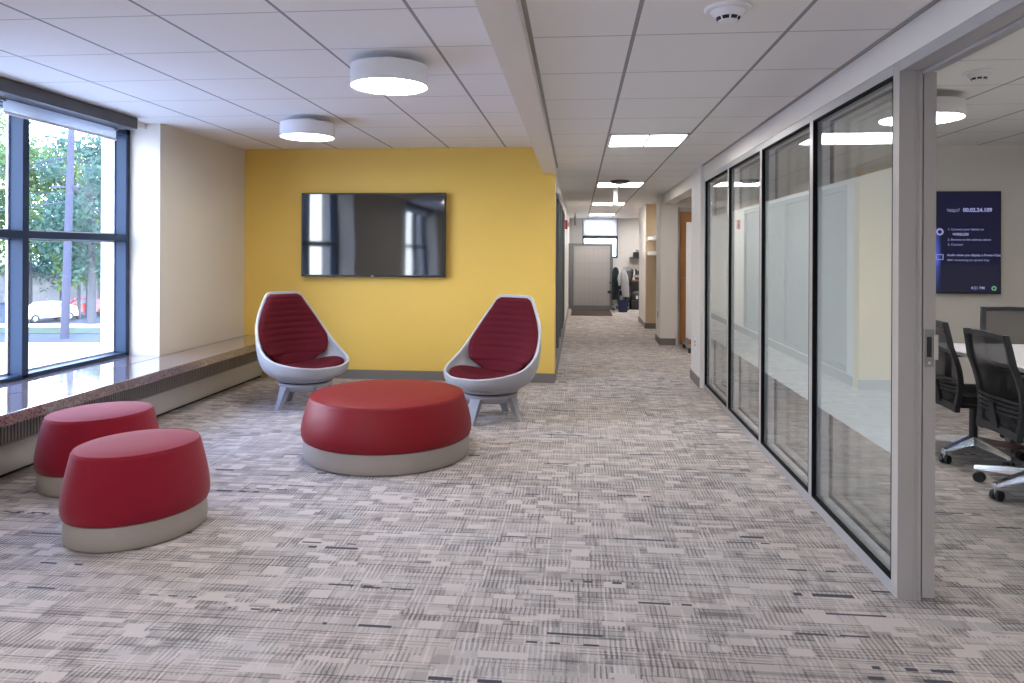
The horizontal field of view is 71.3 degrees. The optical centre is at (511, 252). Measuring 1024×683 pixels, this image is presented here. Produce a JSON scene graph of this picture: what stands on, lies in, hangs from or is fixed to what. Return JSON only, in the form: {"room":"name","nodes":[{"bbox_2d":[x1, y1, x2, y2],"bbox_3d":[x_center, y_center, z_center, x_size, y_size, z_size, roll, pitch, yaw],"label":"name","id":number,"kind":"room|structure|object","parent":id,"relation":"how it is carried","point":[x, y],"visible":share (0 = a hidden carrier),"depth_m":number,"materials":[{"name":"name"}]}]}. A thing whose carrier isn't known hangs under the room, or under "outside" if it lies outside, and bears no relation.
{"room":"office lounge area","nodes":[
{"label":"office lounge area","id":0,"kind":"room"},
{"bbox_2d":[100,122,244,355],"bbox_3d":[-3.817,0.060,1.350,0.547,2.587,13.175,0,0,5],"label":"wall","id":1,"kind":"structure","parent":0,"point":[187,238],"depth_m":6.54,"materials":[{"name":"beige paint"}]},
{"bbox_2d":[0,101,129,383],"bbox_3d":[-3.534,-0.078,5.079,0.123,1.995,2.414,0,0,5],"label":"window","id":2,"kind":"structure","parent":1,"relation":"in","point":[17,234],"depth_m":5.12,"materials":[{"name":"black metal"}]},
{"bbox_2d":[0,77,137,140],"bbox_3d":[-3.330,-1.030,4.878,0.170,0.195,2.250,0,0,5],"label":"roller blind","id":3,"kind":"object","parent":2,"relation":"attached to","point":[20,100],"visible":1,"depth_m":5.20,"materials":[{"name":"fabric"}]},
{"bbox_2d":[0,335,246,396],"bbox_3d":[-3.697,0.929,1.338,0.397,0.060,13.074,0,0,5],"label":"sill","id":4,"kind":"structure","parent":1,"relation":"attached to","point":[21,385],"depth_m":5.36,"materials":[{"name":"stone"}]},
{"bbox_2d":[0,0,531,149],"bbox_3d":[-1.921,-1.200,1.198,3.540,0.150,13.225,0,0,5],"label":"ceiling","id":5,"kind":"structure","parent":0,"point":[228,72],"depth_m":4.26,"materials":[{"name":"tile"}]},
{"bbox_2d":[280,117,334,141],"bbox_3d":[-1.718,-1.044,5.997,0.446,0.159,0.446,0,0,5],"label":"ceiling lamp","id":6,"kind":"object","parent":5,"relation":"hanging from","point":[306,129],"visible":1,"depth_m":5.85,"materials":[{"name":"white plastic"}]},
{"bbox_2d":[281,133,332,140],"bbox_3d":[-1.718,-0.971,5.997,0.420,0.004,0.420,0,0,5],"label":"diffuser","id":7,"kind":"object","parent":6,"relation":"attached to","point":[289,136],"depth_m":5.96,"materials":[{"name":"white plastic"}]},
{"bbox_2d":[350,57,427,95],"bbox_3d":[-0.712,-1.040,4.145,0.446,0.159,0.446,0,0,5],"label":"ceiling lamp","id":8,"kind":"object","parent":5,"relation":"hanging from","point":[392,76],"visible":1,"depth_m":4.00,"materials":[{"name":"white plastic"}]},
{"bbox_2d":[352,78,425,94],"bbox_3d":[-0.712,-0.966,4.145,0.420,0.004,0.420,0,0,5],"label":"diffuser","id":9,"kind":"object","parent":8,"relation":"attached to","point":[379,86],"depth_m":4.12,"materials":[{"name":"white plastic"}]},
{"bbox_2d":[244,147,555,376],"bbox_3d":[-1.268,0.071,7.747,3.468,2.587,0.140,0,0,5],"label":"wall","id":10,"kind":"structure","parent":0,"point":[501,204],"depth_m":7.65,"materials":[{"name":"yellow paint"}]},
{"bbox_2d":[301,193,445,277],"bbox_3d":[-1.481,-0.189,7.652,1.574,0.898,0.088,0,0,5],"label":"television","id":11,"kind":"object","parent":10,"relation":"attached to","point":[343,234],"visible":1,"depth_m":7.61,"materials":[{"name":"black"}]},
{"bbox_2d":[334,369,554,382],"bbox_3d":[-1.014,1.316,7.647,2.945,0.100,0.010,0,0,5],"label":"baseboard","id":12,"kind":"structure","parent":10,"relation":"attached to","point":[349,373],"depth_m":7.66,"materials":[{"name":"plastic"}]},
{"bbox_2d":[0,307,1023,682],"bbox_3d":[1.640,1.437,6.575,9.950,0.120,24.600,0,0,5],"label":"floor","id":13,"kind":"structure","parent":0,"point":[627,529],"depth_m":3.16,"materials":[{"name":"carpet"}]},
{"bbox_2d":[33,401,158,497],"bbox_3d":[-2.453,1.144,4.257,0.624,0.430,0.701,0,0,27],"label":"ottoman","id":14,"kind":"object","parent":13,"relation":"on","point":[61,431],"visible":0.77,"depth_m":4.00,"materials":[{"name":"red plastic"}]},
{"bbox_2d":[0,351,261,477],"bbox_3d":[-3.428,1.163,1.335,0.194,0.384,13.020,0,0,5],"label":"heater cover","id":15,"kind":"object","parent":13,"relation":"on","point":[18,441],"visible":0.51,"depth_m":5.97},
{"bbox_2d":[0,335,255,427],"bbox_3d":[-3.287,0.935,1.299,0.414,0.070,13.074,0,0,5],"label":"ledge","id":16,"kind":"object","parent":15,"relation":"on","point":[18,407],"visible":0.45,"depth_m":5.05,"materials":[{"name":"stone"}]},
{"bbox_2d":[58,428,209,552],"bbox_3d":[-1.848,1.142,3.533,0.620,0.439,0.701,0,0,31],"label":"ottoman","id":17,"kind":"object","parent":13,"relation":"on","point":[131,490],"visible":1,"depth_m":3.29,"materials":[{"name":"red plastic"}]},
{"bbox_2d":[255,291,348,410],"bbox_3d":[-1.859,0.861,6.396,0.775,1.002,0.780,0,0,42],"label":"lounge chair","id":18,"kind":"object","parent":13,"relation":"on","point":[294,348],"visible":0.98,"depth_m":6.47,"materials":[{"name":"red fabric"}]},
{"bbox_2d":[258,293,327,362],"bbox_3d":[-2.023,0.708,6.546,0.268,0.647,0.686,0,0,42],"label":"cushion","id":19,"kind":"object","parent":18,"relation":"on","point":[289,330],"depth_m":6.57,"materials":[{"name":"red fabric"}]},
{"bbox_2d":[276,377,333,383],"bbox_3d":[-1.842,1.112,6.379,0.523,0.039,0.523,0,0,42],"label":"chair base","id":20,"kind":"object","parent":18,"relation":"on","point":[289,380],"depth_m":6.16,"materials":[{"name":"grey plastic"}]},
{"bbox_2d":[278,356,343,368],"bbox_3d":[-1.806,1.007,6.347,0.526,0.110,0.634,0,0,42],"label":"seat cushion","id":21,"kind":"object","parent":18,"relation":"on","point":[285,362],"depth_m":6.42,"materials":[{"name":"red fabric"}]},
{"bbox_2d":[301,379,470,476],"bbox_3d":[-0.852,1.155,4.895,1.146,0.422,1.146,0,0,5],"label":"ottoman","id":22,"kind":"object","parent":13,"relation":"on","point":[385,427],"visible":1,"depth_m":4.45,"materials":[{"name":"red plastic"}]},
{"bbox_2d":[444,294,541,424],"bbox_3d":[-0.173,0.868,5.944,0.780,1.002,0.775,0,0,32],"label":"lounge chair","id":23,"kind":"object","parent":13,"relation":"on","point":[500,357],"visible":0.99,"depth_m":6.06,"materials":[{"name":"red fabric"}]},
{"bbox_2d":[449,365,518,379],"bbox_3d":[-0.213,1.014,5.882,0.634,0.110,0.526,0,0,32],"label":"seat cushion","id":24,"kind":"object","parent":23,"relation":"on","point":[476,372],"depth_m":5.95,"materials":[{"name":"red fabric"}]},
{"bbox_2d":[463,388,519,394],"bbox_3d":[-0.188,1.119,5.923,0.523,0.039,0.523,0,0,32],"label":"chair base","id":25,"kind":"object","parent":23,"relation":"on","point":[500,391],"depth_m":5.69,"materials":[{"name":"grey plastic"}]},
{"bbox_2d":[468,297,537,371],"bbox_3d":[-0.054,0.716,6.131,0.686,0.647,0.268,0,0,32],"label":"cushion","id":26,"kind":"object","parent":23,"relation":"on","point":[505,339],"depth_m":6.16,"materials":[{"name":"red fabric"}]},
{"bbox_2d":[568,243,613,309],"bbox_3d":[1.965,0.579,17.822,1.100,1.600,1.045,0,0,5],"label":"partition","id":27,"kind":"object","parent":13,"relation":"on","point":[590,265],"depth_m":17.33,"materials":[{"name":"fabric"}]},
{"bbox_2d":[571,309,612,315],"bbox_3d":[1.816,1.373,16.376,0.910,0.010,1.650,0,0,5],"label":"floor mat","id":28,"kind":"object","parent":13,"relation":"on","point":[574,312],"visible":1,"depth_m":16.29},
{"bbox_2d":[607,270,633,309],"bbox_3d":[2.592,0.904,17.311,0.626,0.954,0.636,0,0,35],"label":"coat rack","id":29,"kind":"object","parent":13,"relation":"on","point":[630,273],"visible":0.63,"depth_m":17.23,"materials":[{"name":"metal"}]},
{"bbox_2d":[612,267,620,299],"bbox_3d":[2.495,0.734,16.997,0.244,0.774,0.129,0,0,5],"label":"jacket","id":30,"kind":"object","parent":29,"relation":"hanging from","point":[615,288],"visible":0.91,"depth_m":16.95,"materials":[{"name":"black fabric"}]},
{"bbox_2d":[617,269,628,296],"bbox_3d":[2.626,0.719,16.841,0.283,0.646,0.133,0,0,5],"label":"coat","id":31,"kind":"object","parent":29,"relation":"hanging from","point":[622,278],"visible":1,"depth_m":16.80,"materials":[{"name":"white fabric"}]},
{"bbox_2d":[617,300,628,311],"bbox_3d":[2.574,1.244,16.582,0.276,0.275,0.236,0,0,5],"label":"storage bin","id":32,"kind":"object","parent":13,"relation":"on","point":[622,305],"visible":1,"depth_m":16.48,"materials":[{"name":"blue plastic"}]},
{"bbox_2d":[623,267,638,299],"bbox_3d":[3.578,0.876,17.954,1.520,1.020,0.720,0,0,5],"label":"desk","id":33,"kind":"object","parent":13,"relation":"on","point":[635,283],"visible":0.02,"depth_m":18.27,"materials":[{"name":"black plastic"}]},
{"bbox_2d":[629,291,638,309],"bbox_3d":[3.032,1.163,17.393,0.347,0.440,0.262,0,0,5],"label":"backpack","id":34,"kind":"object","parent":13,"relation":"on","point":[634,297],"visible":0.68,"depth_m":17.32,"materials":[{"name":"black fabric"}]},
{"bbox_2d":[891,61,922,600],"bbox_3d":[1.578,0.307,2.853,0.088,2.139,0.060,0,0,5],"label":"post","id":35,"kind":"object","parent":13,"relation":"on","point":[907,85],"visible":0.94,"depth_m":2.83,"materials":[{"name":"metal"}]},
{"bbox_2d":[935,320,1023,465],"bbox_3d":[3.121,0.916,4.808,0.618,0.934,0.633,0,0,5],"label":"office chair","id":36,"kind":"object","parent":13,"relation":"on","point":[951,392],"visible":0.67,"depth_m":4.72,"materials":[{"name":"metal"}]},
{"bbox_2d":[953,343,1023,453],"bbox_3d":[3.801,1.021,3.420,1.960,0.732,3.320,0,0,5],"label":"meeting table","id":37,"kind":"object","parent":13,"relation":"on","point":[960,348],"visible":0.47,"depth_m":4.80,"materials":[{"name":"white laminate"}]},
{"bbox_2d":[963,328,1023,501],"bbox_3d":[2.994,0.916,4.064,0.624,0.934,0.637,0,0,5],"label":"office chair","id":38,"kind":"object","parent":13,"relation":"on","point":[998,379],"visible":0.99,"depth_m":4.04,"materials":[{"name":"metal"}]},
{"bbox_2d":[979,307,1023,437],"bbox_3d":[3.966,0.910,5.452,0.596,0.954,0.625,0,0,9],"label":"office chair","id":39,"kind":"object","parent":13,"relation":"on","point":[1009,321],"visible":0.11,"depth_m":5.72,"materials":[{"name":"metal"}]},
{"bbox_2d":[555,172,568,367],"bbox_3d":[0.876,0.130,13.108,0.198,2.487,10.935,0,0,5],"label":"wall","id":40,"kind":"structure","parent":0,"point":[557,179],"depth_m":13.39,"materials":[{"name":"white paint"}]},
{"bbox_2d":[555,186,564,366],"bbox_3d":[0.665,0.260,10.212,0.080,1.993,4.730,0,0,5],"label":"window","id":41,"kind":"structure","parent":40,"relation":"in","point":[560,212],"depth_m":10.17,"materials":[{"name":"clear glass"}]},
{"bbox_2d":[555,305,568,379],"bbox_3d":[0.973,1.324,13.081,0.008,0.100,10.870,0,0,5],"label":"baseboard","id":42,"kind":"structure","parent":40,"relation":"attached to","point":[559,353],"depth_m":9.67,"materials":[{"name":"plastic"}]},
{"bbox_2d":[565,220,568,228],"bbox_3d":[0.996,-0.506,12.914,0.070,0.160,0.120,0,0,5],"label":"fire alarm","id":43,"kind":"object","parent":40,"relation":"attached to","point":[566,221],"visible":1,"depth_m":12.86,"materials":[{"name":"red plastic"}]},
{"bbox_2d":[569,218,638,304],"bbox_3d":[4.508,0.146,18.359,6.450,2.487,0.200,0,0,5],"label":"wall","id":44,"kind":"structure","parent":0,"point":[628,228],"depth_m":18.41,"materials":[{"name":"white paint"}]},
{"bbox_2d":[582,219,617,257],"bbox_3d":[2.281,-0.365,18.501,0.905,1.010,0.094,0,0,5],"label":"window","id":45,"kind":"structure","parent":44,"relation":"in","point":[584,237],"depth_m":18.43,"materials":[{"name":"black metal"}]},
{"bbox_2d":[583,219,616,235],"bbox_3d":[2.277,-0.650,18.442,0.885,0.440,0.016,0,0,5],"label":"roller blind","id":46,"kind":"object","parent":45,"relation":"attached to","point":[591,227],"visible":1,"depth_m":18.43,"materials":[{"name":"white fabric"}]},
{"bbox_3d":[3.424,0.135,18.209,0.820,0.030,0.299,0,0,5],"label":"wall shelf","id":47,"kind":"object","parent":44,"relation":"attached to","visible":0},
{"bbox_2d":[633,250,638,256],"bbox_3d":[3.216,0.023,18.229,0.240,0.190,0.200,0,0,5],"label":"storage box","id":48,"kind":"object","parent":47,"relation":"on","point":[636,253],"visible":0.52,"depth_m":18.14,"materials":[{"name":"black plastic"}]},
{"bbox_2d":[639,205,644,321],"bbox_3d":[2.899,0.139,13.740,0.791,2.487,1.299,0,0,5],"label":"wall","id":49,"kind":"structure","parent":0,"point":[642,209],"depth_m":13.68,"materials":[{"name":"white paint"}]},
{"bbox_2d":[638,316,655,328],"bbox_3d":[2.871,1.333,13.661,0.782,0.100,1.461,0,0,5],"label":"baseboard","id":50,"kind":"structure","parent":49,"relation":"attached to","point":[645,325],"depth_m":12.96,"materials":[{"name":"plastic"}]},
{"bbox_2d":[645,204,655,322],"bbox_3d":[2.792,0.139,12.167,0.871,2.487,1.850,0,0,5],"label":"wall niche","id":51,"kind":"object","parent":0,"point":[650,209],"visible":0.09,"depth_m":12.97,"materials":[{"name":"beige paint"}]},
{"bbox_2d":[648,235,655,240],"bbox_3d":[2.730,-0.203,12.098,0.695,0.170,1.680,0,0,5],"label":"wall shelf","id":52,"kind":"object","parent":51,"relation":"attached to","point":[650,238],"visible":0.19,"depth_m":12.27,"materials":[{"name":"white"}]},
{"bbox_2d":[648,251,655,254],"bbox_3d":[2.729,0.065,12.098,0.695,0.165,1.680,0,0,5],"label":"wall shelf","id":53,"kind":"object","parent":51,"relation":"attached to","point":[650,252],"visible":0.2,"depth_m":12.10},
{"bbox_2d":[656,193,677,344],"bbox_3d":[4.631,0.147,10.755,4.785,2.487,0.620,0,0,5],"label":"wall pillar","id":54,"kind":"structure","parent":0,"point":[666,214],"depth_m":10.66,"materials":[{"name":"white paint"}]},
{"bbox_2d":[655,334,675,344],"bbox_3d":[2.350,1.330,10.962,0.236,0.100,0.631,0,0,5],"label":"baseboard","id":55,"kind":"structure","parent":54,"relation":"attached to","point":[661,341],"depth_m":10.65,"materials":[{"name":"plastic"}]},
{"bbox_2d":[678,208,691,343],"bbox_3d":[2.957,0.353,10.715,0.950,2.060,0.109,0,0,5],"label":"door","id":56,"kind":"structure","parent":54,"relation":"attached to","point":[684,214],"depth_m":10.76,"materials":[{"name":"brown wood"}]},
{"bbox_2d":[678,195,691,207],"bbox_3d":[2.965,-0.891,10.740,0.949,0.426,0.060,0,0,5],"label":"wall","id":57,"kind":"structure","parent":0,"point":[686,203],"depth_m":10.74,"materials":[{"name":"white paint"}]},
{"bbox_2d":[683,222,691,352],"bbox_3d":[2.996,0.478,10.014,1.100,1.810,0.590,0,0,5],"label":"whiteboard","id":58,"kind":"object","parent":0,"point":[688,224],"visible":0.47,"depth_m":10.05,"materials":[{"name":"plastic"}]},
{"bbox_2d":[526,0,932,217],"bbox_3d":[1.128,-1.142,6.499,1.622,0.500,24.350,0,0,5],"label":"ceiling","id":59,"kind":"structure","parent":0,"point":[607,67],"depth_m":3.53,"materials":[{"name":"tile"}]},
{"bbox_2d":[474,0,555,173],"bbox_3d":[-0.174,-1.026,0.983,0.140,0.390,13.125,0,0,5],"label":"beam","id":60,"kind":"structure","parent":59,"relation":"attached to","point":[504,23],"depth_m":3.18,"materials":[{"name":"white paint"}]},
{"bbox_2d":[521,0,557,167],"bbox_3d":[-0.096,-0.895,0.976,0.018,0.005,13.124,0,0,5],"label":"trim","id":61,"kind":"structure","parent":60,"relation":"attached to","point":[523,2],"depth_m":3.38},
{"bbox_2d":[589,214,614,215],"bbox_3d":[2.085,-0.880,16.573,0.594,0.016,0.594,0,0,5],"label":"recessed light","id":62,"kind":"object","parent":59,"relation":"in","point":[589,214],"visible":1,"depth_m":16.49,"materials":[{"name":"white plastic"}]},
{"bbox_2d":[592,202,625,204],"bbox_3d":[1.743,-0.881,12.929,0.594,0.016,0.594,0,0,5],"label":"recessed light","id":63,"kind":"object","parent":59,"relation":"in","point":[593,203],"visible":0.96,"depth_m":12.80,"materials":[{"name":"white plastic"}]},
{"bbox_2d":[612,189,617,206],"bbox_3d":[1.444,-0.773,10.009,0.070,0.234,0.300,0,0,5],"label":"exit sign","id":64,"kind":"object","parent":59,"relation":"hanging from","point":[614,191],"visible":1,"depth_m":9.86,"materials":[{"name":"white plastic"}]},
{"bbox_2d":[610,180,629,183],"bbox_3d":[1.335,-0.871,8.844,0.240,0.040,0.240,0,0,5],"label":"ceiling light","id":65,"kind":"object","parent":59,"relation":"in","point":[611,181],"visible":1,"depth_m":8.76,"materials":[{"name":"white plastic"}]},
{"bbox_2d":[596,182,644,186],"bbox_3d":[1.401,-0.883,9.285,0.594,0.016,0.594,0,0,5],"label":"recessed light","id":66,"kind":"object","parent":59,"relation":"in","point":[599,184],"visible":0.87,"depth_m":9.25,"materials":[{"name":"white plastic"}]},
{"bbox_2d":[598,183,618,186],"bbox_3d":[1.258,-0.886,9.298,0.269,0.007,0.558,0,0,5],"label":"diffuser","id":67,"kind":"object","parent":66,"relation":"attached to","point":[599,184],"depth_m":9.39,"materials":[{"name":"white plastic"}]},
{"bbox_2d":[620,183,642,186],"bbox_3d":[1.545,-0.885,9.271,0.269,0.007,0.558,0,0,5],"label":"diffuser","id":68,"kind":"object","parent":66,"relation":"attached to","point":[628,184],"depth_m":9.37,"materials":[{"name":"white plastic"}]},
{"bbox_2d":[607,133,689,146],"bbox_3d":[1.060,-0.884,5.642,0.594,0.016,0.594,0,0,5],"label":"recessed light","id":69,"kind":"object","parent":59,"relation":"in","point":[650,139],"visible":1,"depth_m":5.58,"materials":[{"name":"white plastic"}]},
{"bbox_2d":[609,135,647,145],"bbox_3d":[0.916,-0.887,5.655,0.269,0.007,0.558,0,0,5],"label":"diffuser","id":70,"kind":"object","parent":69,"relation":"attached to","point":[614,140],"depth_m":5.63,"materials":[{"name":"white plastic"}]},
{"bbox_2d":[645,135,686,145],"bbox_3d":[1.203,-0.886,5.628,0.269,0.007,0.558,0,0,5],"label":"diffuser","id":71,"kind":"object","parent":69,"relation":"attached to","point":[650,140],"depth_m":5.62,"materials":[{"name":"white plastic"}]},
{"bbox_2d":[704,0,751,24],"bbox_3d":[0.789,-0.867,2.608,0.170,0.052,0.170,0,0,5],"label":"smoke detector","id":72,"kind":"object","parent":59,"relation":"attached to","point":[727,12],"visible":1,"depth_m":2.57,"materials":[{"name":"white plastic"}]},
{"bbox_2d":[664,0,999,387],"bbox_3d":[3.844,0.143,2.266,4.768,2.487,16.430,0,0,5],"label":"wall","id":73,"kind":"structure","parent":0,"point":[945,15],"depth_m":4.03,"materials":[{"name":"white paint"}]},
{"bbox_2d":[690,369,699,387],"bbox_3d":[1.952,1.329,7.571,0.040,0.100,0.581,0,0,5],"label":"baseboard","id":74,"kind":"structure","parent":73,"relation":"attached to","point":[693,376],"depth_m":7.55,"materials":[{"name":"plastic"}]},
{"bbox_2d":[703,164,727,413],"bbox_3d":[1.945,0.310,6.652,0.110,2.138,1.160,0,0,5],"label":"window","id":75,"kind":"structure","parent":73,"relation":"in","point":[715,226],"depth_m":6.86,"materials":[{"name":"glass"}]},
{"bbox_2d":[727,144,760,449],"bbox_3d":[1.840,0.309,5.530,0.110,2.138,1.095,0,0,5],"label":"window","id":76,"kind":"structure","parent":73,"relation":"in","point":[744,224],"depth_m":5.68,"materials":[{"name":"glass"}]},
{"bbox_2d":[760,114,811,503],"bbox_3d":[1.738,0.309,4.442,0.110,2.138,1.090,0,0,5],"label":"window","id":77,"kind":"structure","parent":73,"relation":"in","point":[785,233],"depth_m":4.53,"materials":[{"name":"glass"}]},
{"bbox_2d":[702,0,940,165],"bbox_3d":[1.334,-0.888,0.789,0.022,0.005,13.019,0,0,5],"label":"trim","id":78,"kind":"structure","parent":73,"relation":"attached to","point":[932,3],"depth_m":3.35,"materials":[{"name":"grey metal"}]},
{"bbox_2d":[810,65,892,591],"bbox_3d":[1.639,0.308,3.391,0.110,2.138,1.022,0,0,5],"label":"window","id":79,"kind":"structure","parent":73,"relation":"in","point":[852,219],"depth_m":3.41,"materials":[{"name":"glass"}]},
{"bbox_2d":[900,0,1023,73],"bbox_3d":[1.517,-0.734,1.822,0.150,0.057,2.011,0,0,5],"label":"door frame","id":80,"kind":"structure","parent":73,"relation":"attached to","point":[1003,18],"depth_m":2.40,"materials":[{"name":"metal"}]},
{"bbox_2d":[837,72,937,597],"bbox_3d":[1.698,0.333,3.345,0.058,2.090,1.081,0,0,5],"label":"door","id":81,"kind":"structure","parent":80,"relation":"in","point":[929,336],"depth_m":2.82,"materials":[{"name":"metal"}]},
{"bbox_2d":[719,145,1023,387],"bbox_3d":[4.384,0.119,7.011,4.578,2.540,0.060,0,0,5],"label":"wall","id":82,"kind":"structure","parent":0,"point":[958,167],"depth_m":6.98,"materials":[{"name":"white paint"}]},
{"bbox_2d":[721,380,792,390],"bbox_3d":[4.331,1.339,6.980,4.468,0.100,0.010,0,0,5],"label":"baseboard","id":83,"kind":"structure","parent":82,"relation":"attached to","point":[745,384],"depth_m":7.16,"materials":[{"name":"plastic"}]},
{"bbox_2d":[936,191,1000,293],"bbox_3d":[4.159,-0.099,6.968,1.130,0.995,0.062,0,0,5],"label":"wall screen","id":84,"kind":"object","parent":82,"relation":"attached to","point":[968,223],"visible":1,"depth_m":6.91,"materials":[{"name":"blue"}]},
{"bbox_2d":[787,28,1023,146],"bbox_3d":[4.065,-1.127,3.496,4.568,0.150,7.120,0,0,5],"label":"ceiling","id":85,"kind":"structure","parent":0,"point":[994,105],"depth_m":5.22,"materials":[{"name":"tile"}]},
{"bbox_2d":[877,96,965,126],"bbox_3d":[2.781,-0.980,4.861,0.526,0.154,0.526,0,0,5],"label":"ceiling lamp","id":86,"kind":"object","parent":85,"relation":"hanging from","point":[949,108],"visible":0.5,"depth_m":4.69,"materials":[{"name":"white plastic"}]},
{"bbox_2d":[879,112,963,125],"bbox_3d":[2.781,-0.909,4.861,0.500,0.004,0.500,0,0,5],"label":"diffuser","id":87,"kind":"object","parent":86,"relation":"attached to","point":[942,117],"depth_m":4.82,"materials":[{"name":"white plastic"}]},
{"bbox_2d":[962,68,996,81],"bbox_3d":[2.736,-1.032,4.183,0.170,0.052,0.170,0,0,5],"label":"smoke detector","id":88,"kind":"object","parent":85,"relation":"attached to","point":[977,75],"visible":1,"depth_m":4.14,"materials":[{"name":"white plastic"}]},
{"label":"outside","id":89,"kind":"structure","parent":0,"visible":0},
{"bbox_2d":[0,263,100,342],"bbox_3d":[-110.437,5.384,130.880,235.700,0.200,360.000,0,0,5],"label":"ground","id":90,"kind":"structure","parent":89,"point":[33,338],"depth_m":48.51,"materials":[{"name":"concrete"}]},
{"bbox_2d":[0,108,48,271],"bbox_3d":[-44.394,-3.946,57.910,11.017,19.042,12.150,0,0,-8],"label":"tree","id":91,"kind":"object","parent":90,"relation":"on","point":[2,160],"visible":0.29,"depth_m":61.15,"materials":[{"name":"green plant"}]},
{"bbox_2d":[0,265,97,302],"bbox_3d":[-56.593,3.521,82.677,26.600,4.000,9.200,0,0,-32],"label":"house","id":92,"kind":"structure","parent":90,"relation":"on","point":[51,293],"depth_m":80.39,"materials":[{"name":"white"}]},
{"bbox_2d":[0,131,97,300],"bbox_3d":[-49.691,-4.258,77.959,14.278,19.620,14.463,0,0,-39],"label":"tree","id":93,"kind":"object","parent":90,"relation":"on","point":[48,263],"visible":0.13,"depth_m":75.89,"materials":[{"name":"green plant"}]},
{"bbox_2d":[0,136,99,304],"bbox_3d":[-44.871,-2.981,66.441,11.593,17.108,11.931,0,0,40],"label":"tree","id":94,"kind":"object","parent":90,"relation":"on","point":[32,151],"visible":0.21,"depth_m":65.87,"materials":[{"name":"green plant"}]},
{"bbox_2d":[29,301,78,322],"bbox_3d":[-37.890,4.766,57.968,1.830,1.606,4.470,0,0,24],"label":"car","id":95,"kind":"object","parent":90,"relation":"on","point":[43,309],"visible":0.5,"depth_m":57.41,"materials":[{"name":"white paint"}]},
{"bbox_2d":[29,131,100,323],"bbox_3d":[-32.798,-2.121,56.202,9.339,15.494,9.069,0,0,-4],"label":"tree","id":96,"kind":"object","parent":90,"relation":"on","point":[79,262],"visible":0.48,"depth_m":55.02,"materials":[{"name":"green plant"}]},
{"bbox_2d":[51,129,78,338],"bbox_3d":[-29.415,-2.108,47.000,1.800,15.513,0.537,0,0,0],"label":"utility pole","id":97,"kind":"object","parent":90,"relation":"on","point":[67,248],"visible":0.97,"depth_m":46.81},
{"bbox_2d":[32,136,100,298],"bbox_3d":[-39.889,-3.300,70.320,12.065,17.789,11.304,0,0,-6],"label":"tree","id":98,"kind":"object","parent":90,"relation":"on","point":[77,172],"visible":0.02,"depth_m":69.08,"materials":[{"name":"green plant"}]},
{"bbox_2d":[44,210,100,319],"bbox_3d":[-36.463,0.973,60.085,4.726,9.272,4.213,0,0,-43],"label":"tree","id":99,"kind":"object","parent":90,"relation":"on","point":[77,287],"visible":0.12,"depth_m":59.67,"materials":[{"name":"green plant"}]},
{"bbox_2d":[65,149,90,316],"bbox_3d":[-36.767,-1.692,62.000,4.000,14.600,0.378,0,0,0],"label":"utility pole","id":100,"kind":"object","parent":90,"relation":"on","point":[88,181],"visible":0.02,"depth_m":61.85,"materials":[{"name":"grey metal"}]},
{"bbox_2d":[0,133,100,216],"bbox_3d":[-46.641,-9.078,54.727,34.112,13.584,35.514,0,0,-9],"label":"power lines","id":101,"kind":"object","parent":100,"relation":"attached to","point":[83,133],"visible":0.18,"depth_m":48.02,"materials":[{"name":"grey metal"}]},
{"bbox_2d":[70,297,100,314],"bbox_3d":[-37.902,4.766,62.979,4.470,1.606,1.830,0,0,-38],"label":"car","id":102,"kind":"object","parent":90,"relation":"on","point":[83,299],"visible":0.12,"depth_m":62.40,"materials":[{"name":"red paint"}]},
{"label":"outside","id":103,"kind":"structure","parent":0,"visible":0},
{"bbox_2d":[0,327,100,333],"bbox_3d":[-44.934,5.547,51.250,60.423,0.050,3.500,0,0,0],"label":"lawn","id":104,"kind":"structure","parent":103,"point":[2,329],"depth_m":50.96,"materials":[{"name":"green plant"}]},
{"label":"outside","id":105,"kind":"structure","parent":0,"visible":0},
{"bbox_2d":[0,342,99,373],"bbox_3d":[-34.531,5.603,32.250,57.134,0.030,24.500,0,0,0],"label":"pavement","id":106,"kind":"structure","parent":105,"point":[39,354],"depth_m":40.25,"materials":[{"name":"concrete"}]},
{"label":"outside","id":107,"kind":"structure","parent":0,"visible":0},
{"bbox_2d":[0,323,100,327],"bbox_3d":[-47.641,5.540,54.880,63.444,0.040,8.016,0,0,5],"label":"pavement","id":108,"kind":"structure","parent":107,"point":[1,324],"depth_m":54.54,"materials":[{"name":"concrete"}]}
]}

